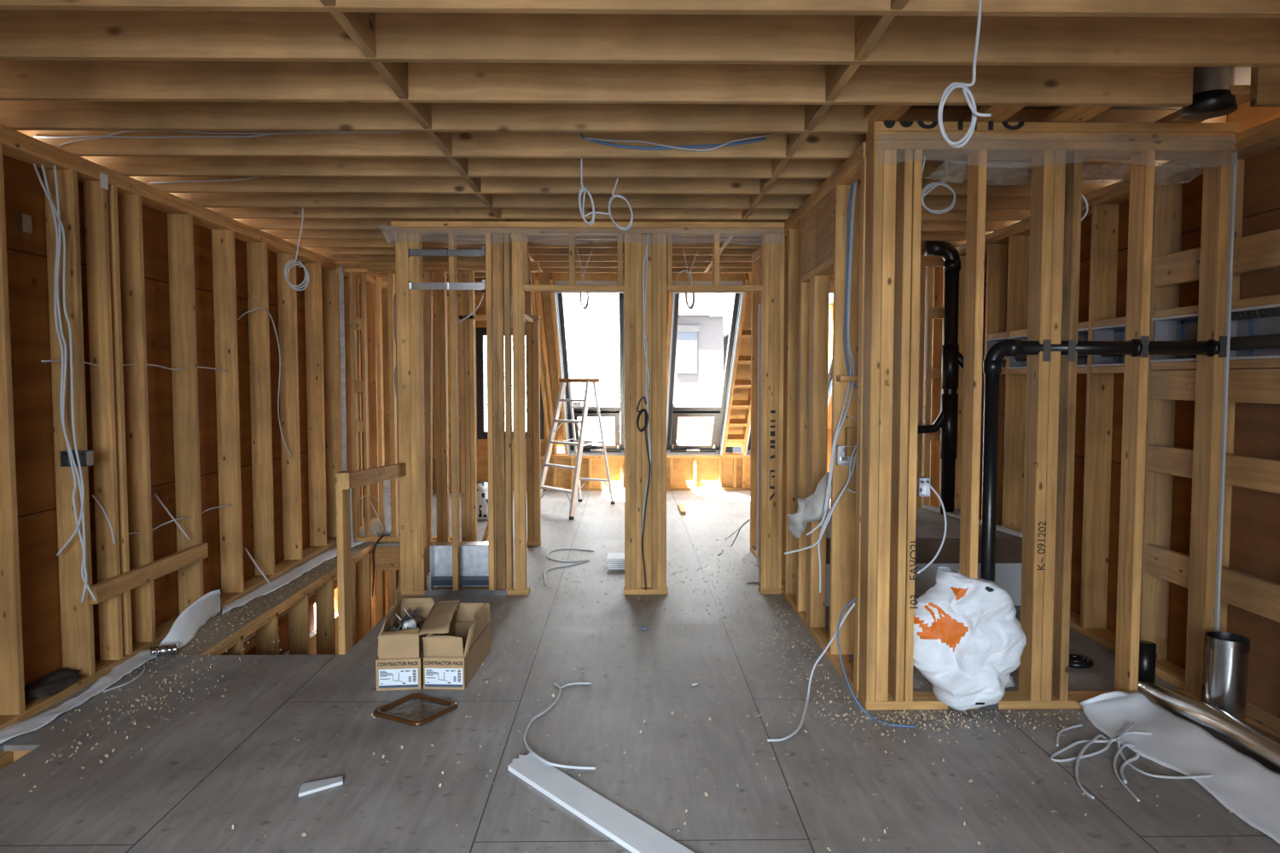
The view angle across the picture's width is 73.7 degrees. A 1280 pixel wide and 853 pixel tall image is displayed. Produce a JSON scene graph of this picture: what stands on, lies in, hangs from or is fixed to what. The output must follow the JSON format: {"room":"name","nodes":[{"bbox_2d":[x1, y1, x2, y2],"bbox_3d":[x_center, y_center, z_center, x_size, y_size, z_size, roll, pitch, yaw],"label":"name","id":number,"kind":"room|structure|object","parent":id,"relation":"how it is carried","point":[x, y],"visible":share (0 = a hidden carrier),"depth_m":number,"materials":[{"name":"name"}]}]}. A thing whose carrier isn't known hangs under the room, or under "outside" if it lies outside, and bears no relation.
{"room":"construction site","nodes":[
{"label":"construction site","id":0,"kind":"room"},
{"bbox_2d":[0,124,398,730],"bbox_3d":[-2.785,-0.042,4.588,0.209,2.580,14.150,0,3,-1],"label":"wall","id":1,"kind":"structure","parent":0,"point":[154,276],"depth_m":4.75,"materials":[{"name":"orange wood"}]},
{"bbox_2d":[24,668,81,700],"bbox_3d":[-2.776,1.209,4.015,0.188,0.067,0.383,0,3,-1],"label":"debris heap","id":2,"kind":"object","parent":1,"relation":"in","point":[51,683],"visible":0.93,"depth_m":3.98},
{"bbox_2d":[32,163,84,556],"bbox_3d":[-2.749,-0.324,4.032,0.195,1.890,0.011,0,3,-1],"label":"cable","id":3,"kind":"object","parent":1,"relation":"attached to","point":[34,165],"visible":0.97,"depth_m":4.03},
{"bbox_2d":[40,164,96,601],"bbox_3d":[-2.711,-0.197,4.052,0.187,2.079,0.011,0,3,-1],"label":"cable","id":4,"kind":"object","parent":1,"relation":"attached to","point":[42,165],"visible":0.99,"depth_m":4.04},
{"bbox_2d":[52,165,87,602],"bbox_3d":[-2.703,-0.187,4.047,0.098,2.071,0.011,0,3,-1],"label":"cable","id":5,"kind":"object","parent":1,"relation":"attached to","point":[55,166],"visible":1,"depth_m":4.04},
{"bbox_2d":[59,450,93,466],"bbox_3d":[-2.719,0.154,4.121,0.125,0.075,0.056,0,3,-1],"label":"electrical box","id":6,"kind":"object","parent":1,"relation":"attached to","point":[86,457],"visible":0.87,"depth_m":4.13,"materials":[{"name":"metal"}]},
{"bbox_2d":[91,494,115,543],"bbox_3d":[-2.756,0.475,4.395,0.109,0.258,0.037,0,3,-5],"label":"cable","id":7,"kind":"object","parent":1,"relation":"attached to","point":[93,496],"visible":1,"depth_m":4.39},
{"bbox_2d":[99,172,108,190],"bbox_3d":[-2.714,-1.243,4.322,0.003,0.075,0.060,0,3,-1],"label":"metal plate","id":8,"kind":"object","parent":1,"relation":"attached to","point":[104,178],"visible":1,"depth_m":4.32,"materials":[{"name":"white paint"}]},
{"bbox_2d":[40,359,228,372],"bbox_3d":[-2.773,-0.341,4.868,0.009,0.048,1.860,0,3,-1],"label":"cable","id":9,"kind":"object","parent":1,"relation":"attached to","point":[60,360],"visible":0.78,"depth_m":4.85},
{"bbox_2d":[153,493,190,541],"bbox_3d":[-2.790,0.541,5.085,0.019,0.312,0.218,2,4,28],"label":"cable","id":10,"kind":"object","parent":1,"relation":"attached to","point":[154,494],"visible":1,"depth_m":5.08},
{"bbox_2d":[128,504,232,535],"bbox_3d":[-2.777,0.564,5.143,0.009,0.031,1.371,0,3,-1],"label":"cable","id":11,"kind":"object","parent":1,"relation":"attached to","point":[231,504],"visible":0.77,"depth_m":5.10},
{"bbox_2d":[237,308,290,457],"bbox_3d":[-2.770,-0.302,6.415,0.113,1.139,0.716,0,3,5],"label":"cable","id":12,"kind":"object","parent":1,"relation":"attached to","point":[255,308],"visible":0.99,"depth_m":6.59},
{"bbox_2d":[157,544,373,655],"bbox_3d":[-2.725,1.180,6.219,0.635,0.041,3.146,0,3,-1],"label":"ledge","id":13,"kind":"object","parent":1,"relation":"attached to","point":[218,637],"visible":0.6,"depth_m":5.53,"materials":[{"name":"brown wood"}]},
{"bbox_2d":[158,589,221,649],"bbox_3d":[-2.606,1.100,5.089,0.151,0.234,0.812,0,3,-3],"label":"flap","id":14,"kind":"object","parent":13,"relation":"on","point":[185,627],"visible":0.88,"depth_m":4.97,"materials":[{"name":"plastic"}]},
{"bbox_2d":[35,552,354,731],"bbox_3d":[-2.577,1.193,5.535,0.293,0.006,3.809,0,3,-1],"label":"chips","id":15,"kind":"object","parent":13,"relation":"on","point":[246,607],"visible":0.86,"depth_m":5.05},
{"bbox_2d":[221,531,378,613],"bbox_3d":[-2.644,1.106,6.907,0.201,0.016,2.972,0,3,2],"label":"paper strip","id":16,"kind":"object","parent":13,"relation":"on","point":[297,572],"visible":0.84,"depth_m":6.41,"materials":[{"name":"paper"}]},
{"bbox_2d":[244,547,270,583],"bbox_3d":[-2.763,1.005,6.162,0.167,0.283,0.017,-2,4,-28],"label":"cable","id":17,"kind":"object","parent":16,"relation":"on","point":[246,549],"visible":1,"depth_m":6.16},
{"bbox_2d":[214,549,430,655],"bbox_3d":[-2.306,2.577,5.511,1.450,2.708,6.070,0,3,-1],"label":"wall","id":18,"kind":"structure","parent":0,"point":[293,625],"depth_m":6.79,"materials":[{"name":"brown wood"}]},
{"bbox_2d":[336,263,452,625],"bbox_3d":[-2.239,1.038,8.006,1.040,5.048,0.539,0,3,-1],"label":"wall","id":19,"kind":"structure","parent":0,"point":[387,558],"depth_m":7.84,"materials":[{"name":"brown wood"}]},
{"bbox_2d":[349,488,353,544],"bbox_3d":[-2.602,0.817,7.698,0.020,0.528,0.014,0,3,-1],"label":"cable","id":20,"kind":"object","parent":19,"relation":"on","point":[350,489],"visible":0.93,"depth_m":7.69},
{"bbox_2d":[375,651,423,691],"bbox_3d":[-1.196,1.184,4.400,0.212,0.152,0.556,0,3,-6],"label":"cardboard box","id":21,"kind":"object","parent":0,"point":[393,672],"depth_m":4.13,"materials":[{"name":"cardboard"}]},
{"bbox_2d":[366,261,541,546],"bbox_3d":[-1.646,-0.150,6.891,1.515,2.542,1.654,0,3,-1],"label":"wall","id":22,"kind":"structure","parent":0,"point":[466,270],"depth_m":7.63,"materials":[{"name":"brown wood"}]},
{"bbox_2d":[371,533,390,597],"bbox_3d":[-2.371,1.277,7.904,0.061,0.556,0.300,1,3,25],"label":"cable","id":23,"kind":"object","parent":22,"relation":"on","point":[385,535],"visible":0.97,"depth_m":7.79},
{"bbox_2d":[390,221,785,595],"bbox_3d":[-0.346,-0.112,5.912,2.684,2.575,0.121,0,3,-1],"label":"wall","id":24,"kind":"structure","parent":0,"point":[409,251],"depth_m":5.88,"materials":[{"name":"brown wood"}]},
{"bbox_2d":[393,293,397,399],"bbox_3d":[-1.671,-0.540,5.884,0.056,0.826,0.011,0,3,-1],"label":"cable","id":25,"kind":"object","parent":24,"relation":"attached to","point":[395,293],"visible":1,"depth_m":5.88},
{"bbox_2d":[636,396,650,590],"bbox_3d":[0.025,0.465,5.899,0.097,1.341,0.062,0,3,2],"label":"cable coil","id":26,"kind":"object","parent":24,"relation":"hanging from","point":[646,416],"visible":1,"depth_m":5.87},
{"bbox_2d":[641,234,651,529],"bbox_3d":[0.045,-0.300,5.899,0.065,2.033,0.010,0,3,-1],"label":"cable","id":27,"kind":"object","parent":24,"relation":"attached to","point":[647,235],"visible":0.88,"depth_m":5.89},
{"bbox_2d":[641,233,651,535],"bbox_3d":[0.043,-0.285,5.904,0.073,2.089,0.011,0,3,-1],"label":"cable","id":28,"kind":"object","parent":24,"relation":"attached to","point":[648,234],"visible":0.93,"depth_m":5.89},
{"bbox_2d":[432,273,750,491],"bbox_3d":[-0.154,-0.480,10.275,5.700,2.830,2.615,0,3,-1],"label":"wall","id":29,"kind":"structure","parent":0,"point":[727,471],"depth_m":11.57,"materials":[{"name":"brown wood"}]},
{"bbox_2d":[476,327,544,439],"bbox_3d":[-1.743,-0.578,11.501,0.900,1.490,0.080,0,3,-1],"label":"window","id":30,"kind":"structure","parent":29,"relation":"in","point":[480,332],"depth_m":11.47,"materials":[{"name":"black metal"}]},
{"bbox_2d":[0,0,1279,296],"bbox_3d":[-0.072,-1.458,4.566,5.935,0.270,14.220,0,3,-1],"label":"ceiling","id":31,"kind":"structure","parent":0,"point":[490,102],"depth_m":3.33,"materials":[{"name":"wood"}]},
{"bbox_2d":[57,130,298,147],"bbox_3d":[-2.211,-1.379,4.088,1.147,0.088,0.009,0,3,-1],"label":"cable","id":32,"kind":"object","parent":31,"relation":"attached to","point":[124,131],"visible":0.89,"depth_m":4.08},
{"bbox_2d":[148,176,258,183],"bbox_3d":[-2.500,-1.417,4.893,0.624,0.046,0.010,0,3,-1],"label":"cable","id":33,"kind":"object","parent":31,"relation":"attached to","point":[252,177],"visible":0.98,"depth_m":4.89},
{"bbox_2d":[33,131,401,138],"bbox_3d":[-2.024,-1.401,4.095,1.749,0.041,0.010,0,3,-1],"label":"cable","id":34,"kind":"object","parent":31,"relation":"attached to","point":[299,132],"visible":0.94,"depth_m":4.09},
{"bbox_2d":[284,207,309,290],"bbox_3d":[-2.151,-1.112,5.344,0.157,0.519,0.045,0,3,-1],"label":"cable coil","id":35,"kind":"object","parent":31,"relation":"hanging from","point":[286,274],"visible":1,"depth_m":5.34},
{"bbox_2d":[576,249,593,309],"bbox_3d":[-0.456,-1.215,7.035,0.136,0.495,0.048,0,3,-1],"label":"cable coil","id":36,"kind":"object","parent":31,"relation":"hanging from","point":[580,293],"visible":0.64,"depth_m":7.03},
{"bbox_2d":[578,158,610,225],"bbox_3d":[-0.222,-1.152,4.187,0.160,0.322,0.047,0,3,-1],"label":"cable coil","id":37,"kind":"object","parent":31,"relation":"hanging from","point":[583,189],"visible":1,"depth_m":4.18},
{"bbox_2d":[608,178,633,230],"bbox_3d":[-0.103,-1.188,4.559,0.133,0.276,0.045,0,3,-1],"label":"cable coil","id":38,"kind":"object","parent":31,"relation":"hanging from","point":[629,225],"visible":0.96,"depth_m":4.55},
{"bbox_2d":[579,133,765,150],"bbox_3d":[0.158,-1.377,4.124,0.901,0.079,0.013,0,3,-1],"label":"cable","id":39,"kind":"object","parent":31,"relation":"hanging from","point":[581,135],"visible":1,"depth_m":4.12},
{"bbox_2d":[584,133,772,151],"bbox_3d":[0.186,-1.371,4.114,0.906,0.084,0.009,0,3,-1],"label":"cable","id":40,"kind":"object","parent":31,"relation":"attached to","point":[769,135],"visible":1,"depth_m":4.11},
{"bbox_2d":[681,249,698,309],"bbox_3d":[0.414,-1.218,7.048,0.134,0.495,0.048,0,3,-1],"label":"cable coil","id":41,"kind":"object","parent":31,"relation":"hanging from","point":[691,307],"visible":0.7,"depth_m":7.04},
{"bbox_2d":[921,160,956,214],"bbox_3d":[1.465,-1.181,4.204,0.199,0.262,0.035,0,3,-5],"label":"cable coil","id":42,"kind":"object","parent":31,"relation":"hanging from","point":[937,183],"visible":0.98,"depth_m":4.20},
{"bbox_2d":[937,0,991,147],"bbox_3d":[0.913,-1.021,2.406,0.148,0.455,0.040,0,3,-1],"label":"cable coil","id":43,"kind":"object","parent":31,"relation":"hanging from","point":[950,88],"visible":1,"depth_m":2.40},
{"bbox_2d":[1180,66,1238,119],"bbox_3d":[2.312,-1.393,3.464,0.195,0.231,0.195,0,3,-1],"label":"duct","id":44,"kind":"object","parent":31,"relation":"hanging from","point":[1213,97],"visible":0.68,"depth_m":3.40,"materials":[{"name":"metal"}]},
{"bbox_2d":[0,490,1279,852],"bbox_3d":[-0.069,1.374,4.707,5.900,0.260,14.150,0,3,-1],"label":"floor","id":45,"kind":"structure","parent":0,"point":[236,760],"depth_m":3.44,"materials":[{"name":"grey wood"}]},
{"bbox_2d":[0,649,157,744],"bbox_3d":[-2.667,1.258,4.079,0.211,0.019,1.258,0,3,-1],"label":"paper strip","id":46,"kind":"object","parent":45,"relation":"on","point":[34,723],"visible":0.95,"depth_m":3.95,"materials":[{"name":"paper"}]},
{"bbox_2d":[102,665,145,692],"bbox_3d":[-2.552,1.261,4.272,0.063,0.009,0.370,0,3,-2],"label":"cable","id":47,"kind":"object","parent":45,"relation":"on","point":[143,670],"visible":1,"depth_m":4.19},
{"bbox_2d":[150,643,177,657],"bbox_3d":[-2.586,1.217,4.637,0.127,0.058,0.063,-1,3,-24],"label":"coupling","id":48,"kind":"object","parent":45,"relation":"on","point":[163,650],"visible":0.99,"depth_m":4.62,"materials":[{"name":"metal"}]},
{"bbox_2d":[298,776,343,797],"bbox_3d":[-1.181,1.322,3.147,0.172,0.012,0.070,-2,4,-38],"label":"scrap","id":49,"kind":"object","parent":45,"relation":"on","point":[314,787],"visible":1,"depth_m":3.13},
{"bbox_2d":[335,463,406,654],"bbox_3d":[-1.618,0.864,5.276,0.077,1.296,1.284,0,3,-1],"label":"guardrail","id":50,"kind":"object","parent":45,"relation":"attached to","point":[345,480],"visible":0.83,"depth_m":4.67,"materials":[{"name":"brown wood"}]},
{"bbox_2d":[383,477,399,534],"bbox_3d":[-2.400,0.737,8.359,0.285,0.606,0.342,0,3,-1],"label":"plastic bag","id":51,"kind":"object","parent":45,"relation":"on","point":[386,496],"visible":0.27,"depth_m":8.20,"materials":[{"name":"white"}]},
{"bbox_2d":[373,692,458,727],"bbox_3d":[-1.014,1.278,3.866,0.292,0.020,0.278,2,4,29],"label":"tray","id":52,"kind":"object","parent":45,"relation":"on","point":[422,705],"visible":1,"depth_m":3.85,"materials":[{"name":"orange plastic"}]},
{"bbox_2d":[375,577,459,691],"bbox_3d":[-1.134,1.051,4.429,0.343,0.414,0.622,0,3,-6],"label":"carton","id":53,"kind":"object","parent":45,"relation":"on","point":[399,660],"visible":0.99,"depth_m":4.14,"materials":[{"name":"cardboard"}]},
{"bbox_2d":[379,669,416,684],"bbox_3d":[-1.168,1.212,4.122,0.170,0.067,0.002,0,3,-6],"label":"print","id":54,"kind":"object","parent":53,"relation":"on","point":[415,679],"depth_m":4.12},
{"bbox_3d":[-1.194,1.162,4.418,0.187,0.175,0.470,0,3,-1],"label":"insert","id":55,"kind":"object","parent":53,"relation":"in","visible":0},
{"bbox_2d":[405,609,423,623],"bbox_3d":[-1.204,1.022,4.561,0.090,0.104,0.062,-2,4,-29],"label":"hanger","id":56,"kind":"object","parent":55,"relation":"on","point":[418,620],"visible":0.47,"depth_m":4.56,"materials":[{"name":"metal"}]},
{"label":"hanger","id":57,"kind":"object","parent":55,"relation":"on","visible":0},
{"bbox_2d":[401,619,416,629],"bbox_3d":[-1.168,1.005,4.321,0.071,0.048,0.110,0,3,-1],"label":"plastic wrap","id":58,"kind":"object","parent":57,"relation":"on","point":[410,624],"visible":0.83,"depth_m":4.30,"materials":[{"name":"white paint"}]},
{"label":"hanger","id":59,"kind":"object","parent":55,"relation":"on","visible":0},
{"bbox_2d":[394,607,414,626],"bbox_3d":[-1.223,0.988,4.435,0.086,0.099,0.098,-3,4,-41],"label":"hanger","id":60,"kind":"object","parent":59,"relation":"on","point":[409,613],"visible":0.87,"depth_m":4.43,"materials":[{"name":"metal"}]},
{"bbox_2d":[422,601,490,689],"bbox_3d":[-0.932,1.108,4.427,0.213,0.300,0.633,0,3,2],"label":"carton","id":61,"kind":"object","parent":45,"relation":"on","point":[451,660],"visible":0.96,"depth_m":4.15,"materials":[{"name":"cardboard"}]},
{"bbox_2d":[425,669,460,683],"bbox_3d":[-0.951,1.211,4.131,0.170,0.067,0.002,0,3,2],"label":"print","id":62,"kind":"object","parent":61,"relation":"on","point":[458,677],"depth_m":4.13},
{"bbox_2d":[424,541,507,596],"bbox_3d":[-1.208,1.003,6.032,0.573,0.335,0.249,0,3,-1],"label":"metal panel","id":63,"kind":"object","parent":45,"relation":"on","point":[474,555],"visible":0.7,"depth_m":6.14,"materials":[{"name":"metal"}]},
{"bbox_2d":[477,481,488,520],"bbox_3d":[-1.675,0.796,9.225,0.265,0.393,0.343,0,3,-1],"label":"plastic bag","id":64,"kind":"object","parent":45,"relation":"on","point":[482,486],"visible":0.53,"depth_m":9.06,"materials":[{"name":"white"}]},
{"bbox_2d":[523,682,595,769],"bbox_3d":[-0.403,1.282,3.715,0.244,0.032,0.961,-1,3,-14],"label":"cable","id":65,"kind":"object","parent":45,"relation":"on","point":[529,749],"visible":1,"depth_m":3.40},
{"bbox_2d":[543,548,593,586],"bbox_3d":[-0.592,1.118,6.877,0.402,0.012,1.336,0,3,-1],"label":"cable","id":66,"kind":"object","parent":45,"relation":"on","point":[584,561],"visible":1,"depth_m":7.02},
{"bbox_2d":[540,378,614,519],"bbox_3d":[-0.799,0.205,9.815,0.673,1.512,1.337,1,3,20],"label":"stepladder","id":67,"kind":"object","parent":45,"relation":"on","point":[578,453],"visible":0.9,"depth_m":9.71,"materials":[{"name":"metal"}]},
{"bbox_2d":[508,752,694,852],"bbox_3d":[0.188,1.351,2.554,0.128,0.019,2.110,-3,4,-40],"label":"trim board","id":68,"kind":"object","parent":45,"relation":"on","point":[637,836],"visible":1,"depth_m":2.94,"materials":[{"name":"white paint"}]},
{"bbox_2d":[606,552,624,570],"bbox_3d":[-0.142,1.080,6.836,0.250,0.088,0.245,0,3,-1],"label":"box","id":69,"kind":"object","parent":45,"relation":"on","point":[616,559],"visible":0.64,"depth_m":6.73,"materials":[{"name":"white"}]},
{"bbox_2d":[608,561,624,570],"bbox_3d":[-0.142,1.089,6.839,0.220,0.070,0.220,0,3,-1],"label":"tub","id":70,"kind":"object","parent":69,"relation":"in","point":[613,565],"depth_m":6.73,"materials":[{"name":"white plastic"}]},
{"bbox_2d":[23,542,1257,852],"bbox_3d":[-0.131,1.204,5.295,4.580,0.012,5.455,0,3,-1],"label":"chips","id":71,"kind":"object","parent":45,"relation":"on","point":[938,730],"visible":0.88,"depth_m":3.81,"materials":[{"name":"wood"}]},
{"bbox_2d":[767,603,855,741],"bbox_3d":[0.759,1.062,3.823,0.126,0.461,0.763,3,4,39],"label":"cable","id":72,"kind":"object","parent":45,"relation":"on","point":[853,604],"visible":0.92,"depth_m":3.95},
{"bbox_2d":[837,598,914,727],"bbox_3d":[1.031,1.054,3.832,0.165,0.473,0.433,-1,3,-21],"label":"cable","id":73,"kind":"object","parent":45,"relation":"on","point":[854,599],"visible":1,"depth_m":3.86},
{"bbox_2d":[825,505,1022,606],"bbox_3d":[1.854,0.917,6.293,1.455,0.478,1.310,0,3,-1],"label":"bathtub","id":74,"kind":"object","parent":45,"relation":"on","point":[929,521],"visible":0.3,"depth_m":5.65,"materials":[{"name":"white ceramic"}]},
{"bbox_2d":[917,240,964,514],"bbox_3d":[2.255,-0.370,6.574,0.575,2.097,0.128,0,3,-1],"label":"drain pipe","id":75,"kind":"object","parent":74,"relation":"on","point":[946,421],"visible":0.88,"depth_m":6.53,"materials":[{"name":"plastic"}]},
{"bbox_2d":[913,566,1026,710],"bbox_3d":[1.489,0.961,3.885,0.514,0.596,0.337,0,3,-1],"label":"bag","id":76,"kind":"object","parent":45,"relation":"on","point":[968,637],"visible":0.97,"depth_m":3.79,"materials":[{"name":"white plastic"}]},
{"bbox_2d":[1055,724,1082,746],"bbox_3d":[1.793,1.296,3.600,0.049,0.010,0.298,3,4,45],"label":"cable","id":77,"kind":"object","parent":45,"relation":"on","point":[1061,731],"visible":1,"depth_m":3.63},
{"bbox_2d":[1068,653,1093,669],"bbox_3d":[2.300,1.237,4.510,0.173,0.041,0.173,0,3,-1],"label":"ring","id":78,"kind":"object","parent":45,"relation":"on","point":[1078,661],"visible":0.73,"depth_m":4.45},
{"bbox_2d":[1075,734,1107,799],"bbox_3d":[1.745,1.306,3.315,0.088,0.025,0.594,2,4,33],"label":"cable","id":79,"kind":"object","parent":45,"relation":"on","point":[1096,737],"visible":1,"depth_m":3.31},
{"bbox_2d":[1049,731,1151,762],"bbox_3d":[1.845,1.283,3.463,0.504,0.053,0.112,-1,3,-20],"label":"cable","id":80,"kind":"object","parent":45,"relation":"on","point":[1108,741],"visible":1,"depth_m":3.45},
{"bbox_2d":[1112,744,1140,802],"bbox_3d":[1.846,1.305,3.246,0.079,0.032,0.465,2,4,28],"label":"cable","id":81,"kind":"object","parent":45,"relation":"on","point":[1133,795],"visible":1,"depth_m":3.25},
{"bbox_2d":[1119,752,1140,784],"bbox_3d":[1.868,1.304,3.272,0.044,0.034,0.258,3,4,39],"label":"cable","id":82,"kind":"object","parent":45,"relation":"on","point":[1124,765],"visible":1,"depth_m":3.29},
{"bbox_2d":[1138,640,1156,683],"bbox_3d":[2.444,1.162,4.137,0.094,0.225,0.094,0,3,-1],"label":"pipe stub","id":83,"kind":"object","parent":45,"relation":"on","point":[1147,649],"visible":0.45,"depth_m":4.09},
{"bbox_2d":[1117,739,1214,779],"bbox_3d":[1.997,1.298,3.252,0.174,0.039,0.401,-3,4,-39],"label":"cable","id":84,"kind":"object","parent":45,"relation":"on","point":[1119,741],"visible":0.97,"depth_m":3.20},
{"bbox_2d":[1079,691,1279,844],"bbox_3d":[2.142,1.270,3.176,0.358,0.108,1.472,0,3,-1],"label":"paper sheet","id":85,"kind":"object","parent":45,"relation":"on","point":[1247,788],"visible":0.98,"depth_m":3.33,"materials":[{"name":"paper"}]},
{"bbox_2d":[1137,680,1279,774],"bbox_3d":[2.423,1.225,3.458,0.197,0.169,1.257,0,3,-1],"label":"duct","id":86,"kind":"object","parent":45,"relation":"on","point":[1245,738],"visible":0.81,"depth_m":3.46,"materials":[{"name":"metal"}]},
{"bbox_2d":[1204,631,1250,721],"bbox_3d":[2.544,1.103,3.705,0.159,0.386,0.159,0,3,-1],"label":"duct pipe","id":87,"kind":"object","parent":45,"relation":"on","point":[1226,666],"visible":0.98,"depth_m":3.65,"materials":[{"name":"metal"}]},
{"bbox_2d":[535,273,833,454],"bbox_3d":[0.776,-0.767,10.417,3.835,2.397,2.452,0,3,-1],"label":"sloped wall","id":88,"kind":"structure","parent":0,"point":[739,410],"depth_m":10.16,"materials":[{"name":"brown wood"}]},
{"bbox_2d":[553,280,624,455],"bbox_3d":[-0.563,-0.605,10.478,0.790,2.122,2.237,0,3,-1],"label":"window","id":89,"kind":"structure","parent":88,"relation":"attached to","point":[616,447],"depth_m":10.78,"materials":[{"name":"black metal"}]},
{"bbox_2d":[666,280,744,455],"bbox_3d":[0.732,-0.606,10.498,0.780,2.122,2.237,0,3,-1],"label":"window","id":90,"kind":"structure","parent":88,"relation":"attached to","point":[718,410],"depth_m":10.91,"materials":[{"name":"black metal"}]},
{"bbox_2d":[744,281,833,455],"bbox_3d":[1.912,-0.607,10.515,0.960,2.122,2.237,0,3,-1],"label":"window","id":91,"kind":"structure","parent":88,"relation":"attached to","point":[747,452],"depth_m":10.62,"materials":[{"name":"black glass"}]},
{"bbox_2d":[750,141,866,698],"bbox_3d":[1.055,-0.103,5.701,0.166,2.580,3.519,0,3,-1],"label":"wall","id":92,"kind":"structure","parent":0,"point":[816,234],"depth_m":4.95,"materials":[{"name":"brown wood"}]},
{"bbox_2d":[787,471,831,538],"bbox_3d":[0.925,0.432,4.630,0.289,0.379,0.153,3,4,42],"label":"plastic wrap","id":93,"kind":"object","parent":92,"relation":"hanging from","point":[811,509],"visible":0.97,"depth_m":4.58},
{"bbox_2d":[784,444,856,554],"bbox_3d":[0.947,0.356,4.401,0.405,0.614,0.011,0,3,-1],"label":"cable","id":94,"kind":"object","parent":92,"relation":"hanging from","point":[855,447],"visible":0.91,"depth_m":4.40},
{"bbox_2d":[817,452,856,593],"bbox_3d":[1.035,0.471,4.418,0.228,0.790,0.011,0,3,-1],"label":"cable","id":95,"kind":"object","parent":92,"relation":"hanging from","point":[855,457],"visible":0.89,"depth_m":4.42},
{"bbox_2d":[820,182,855,526],"bbox_3d":[1.026,-0.383,4.416,0.169,1.815,0.011,0,3,-1],"label":"cable","id":96,"kind":"object","parent":92,"relation":"attached to","point":[850,357],"visible":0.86,"depth_m":4.42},
{"bbox_2d":[821,180,857,523],"bbox_3d":[1.035,-0.400,4.411,0.173,1.821,0.011,0,3,-1],"label":"cable","id":97,"kind":"object","parent":92,"relation":"attached to","point":[856,184],"visible":0.81,"depth_m":4.41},
{"bbox_2d":[835,445,856,465],"bbox_3d":[1.090,0.150,4.451,0.125,0.100,0.051,0,3,-1],"label":"electrical box","id":98,"kind":"object","parent":92,"relation":"attached to","point":[840,459],"visible":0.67,"depth_m":4.47,"materials":[{"name":"metal"}]},
{"bbox_2d":[843,183,857,389],"bbox_3d":[1.103,-0.747,4.402,0.098,1.133,0.012,0,3,-1],"label":"cable","id":99,"kind":"object","parent":92,"relation":"attached to","point":[852,184],"visible":0.78,"depth_m":4.40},
{"bbox_2d":[916,256,944,508],"bbox_3d":[1.822,-0.137,7.026,1.495,2.502,0.089,0,3,-1],"label":"wall","id":100,"kind":"structure","parent":0,"point":[928,312],"depth_m":6.98,"materials":[{"name":"brown wood"}]},
{"bbox_2d":[826,116,1279,738],"bbox_3d":[2.693,-0.047,4.670,0.168,2.580,14.150,0,3,-1],"label":"wall","id":101,"kind":"structure","parent":0,"point":[1250,568],"depth_m":4.35,"materials":[{"name":"orange wood"}]},
{"bbox_2d":[1001,333,1279,362],"bbox_3d":[2.679,-0.419,4.710,0.060,0.070,3.370,0,3,-1],"label":"pipe","id":102,"kind":"object","parent":101,"relation":"attached to","point":[1266,341],"visible":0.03,"depth_m":3.74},
{"bbox_2d":[1230,308,1279,320],"bbox_3d":[2.684,-0.501,3.708,0.060,0.060,0.302,0,3,-1],"label":"pipe","id":103,"kind":"object","parent":101,"relation":"on","point":[1271,312],"visible":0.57,"depth_m":3.70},
{"bbox_2d":[858,85,1250,709],"bbox_3d":[1.808,-0.037,3.698,1.660,2.668,0.494,0,3,-1],"label":"wall","id":104,"kind":"structure","parent":0,"point":[1056,144],"depth_m":3.83,"materials":[{"name":"brown wood"}]},
{"bbox_2d":[916,477,930,496],"bbox_3d":[1.292,0.275,3.895,0.050,0.085,0.051,0,3,-1],"label":"electrical box","id":105,"kind":"object","parent":104,"relation":"attached to","point":[922,490],"visible":0.9,"depth_m":3.90,"materials":[{"name":"metal"}]},
{"bbox_2d":[916,481,946,574],"bbox_3d":[1.327,0.462,3.882,0.137,0.430,0.009,0,3,-1],"label":"cable","id":106,"kind":"object","parent":105,"relation":"hanging from","point":[924,482],"visible":1,"depth_m":3.88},
{"bbox_2d":[930,161,1203,185],"bbox_3d":[1.999,-1.180,3.994,1.296,0.075,0.198,0,3,-1],"label":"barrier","id":107,"kind":"object","parent":104,"relation":"attached to","point":[1163,175],"visible":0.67,"depth_m":3.96,"materials":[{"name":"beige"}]},
{"bbox_2d":[980,338,1220,582],"bbox_3d":[2.080,0.447,3.873,1.076,1.682,0.080,0,3,-1],"label":"drain pipe","id":108,"kind":"object","parent":104,"relation":"attached to","point":[992,361],"visible":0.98,"depth_m":3.81,"materials":[{"name":"plastic"}]},
{"label":"outside","id":109,"kind":"structure","parent":0,"visible":0},
{"bbox_2d":[314,603,315,628],"bbox_3d":[-0.619,4.824,41.573,80.000,0.001,57.500,0,3,-1],"label":"ground","id":110,"kind":"structure","parent":109,"point":[315,603],"depth_m":26.00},
{"bbox_2d":[484,317,598,452],"bbox_3d":[-2.260,1.325,20.663,4.285,9.301,3.251,0,3,-1],"label":"tree","id":111,"kind":"object","parent":110,"relation":"on","point":[575,359],"visible":0.06,"depth_m":20.09,"materials":[{"name":"grey plant"}]},
{"bbox_2d":[673,293,731,440],"bbox_3d":[1.367,-0.553,30.540,2.850,11.950,7.600,0,3,-1],"label":"house","id":112,"kind":"structure","parent":110,"relation":"on","point":[699,362],"depth_m":26.98,"materials":[{"name":"paint"}]},
{"bbox_2d":[723,330,741,453],"bbox_3d":[5.062,0.308,32.646,4.300,10.000,7.400,0,3,-1],"label":"building","id":113,"kind":"structure","parent":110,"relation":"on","point":[729,450],"depth_m":30.89,"materials":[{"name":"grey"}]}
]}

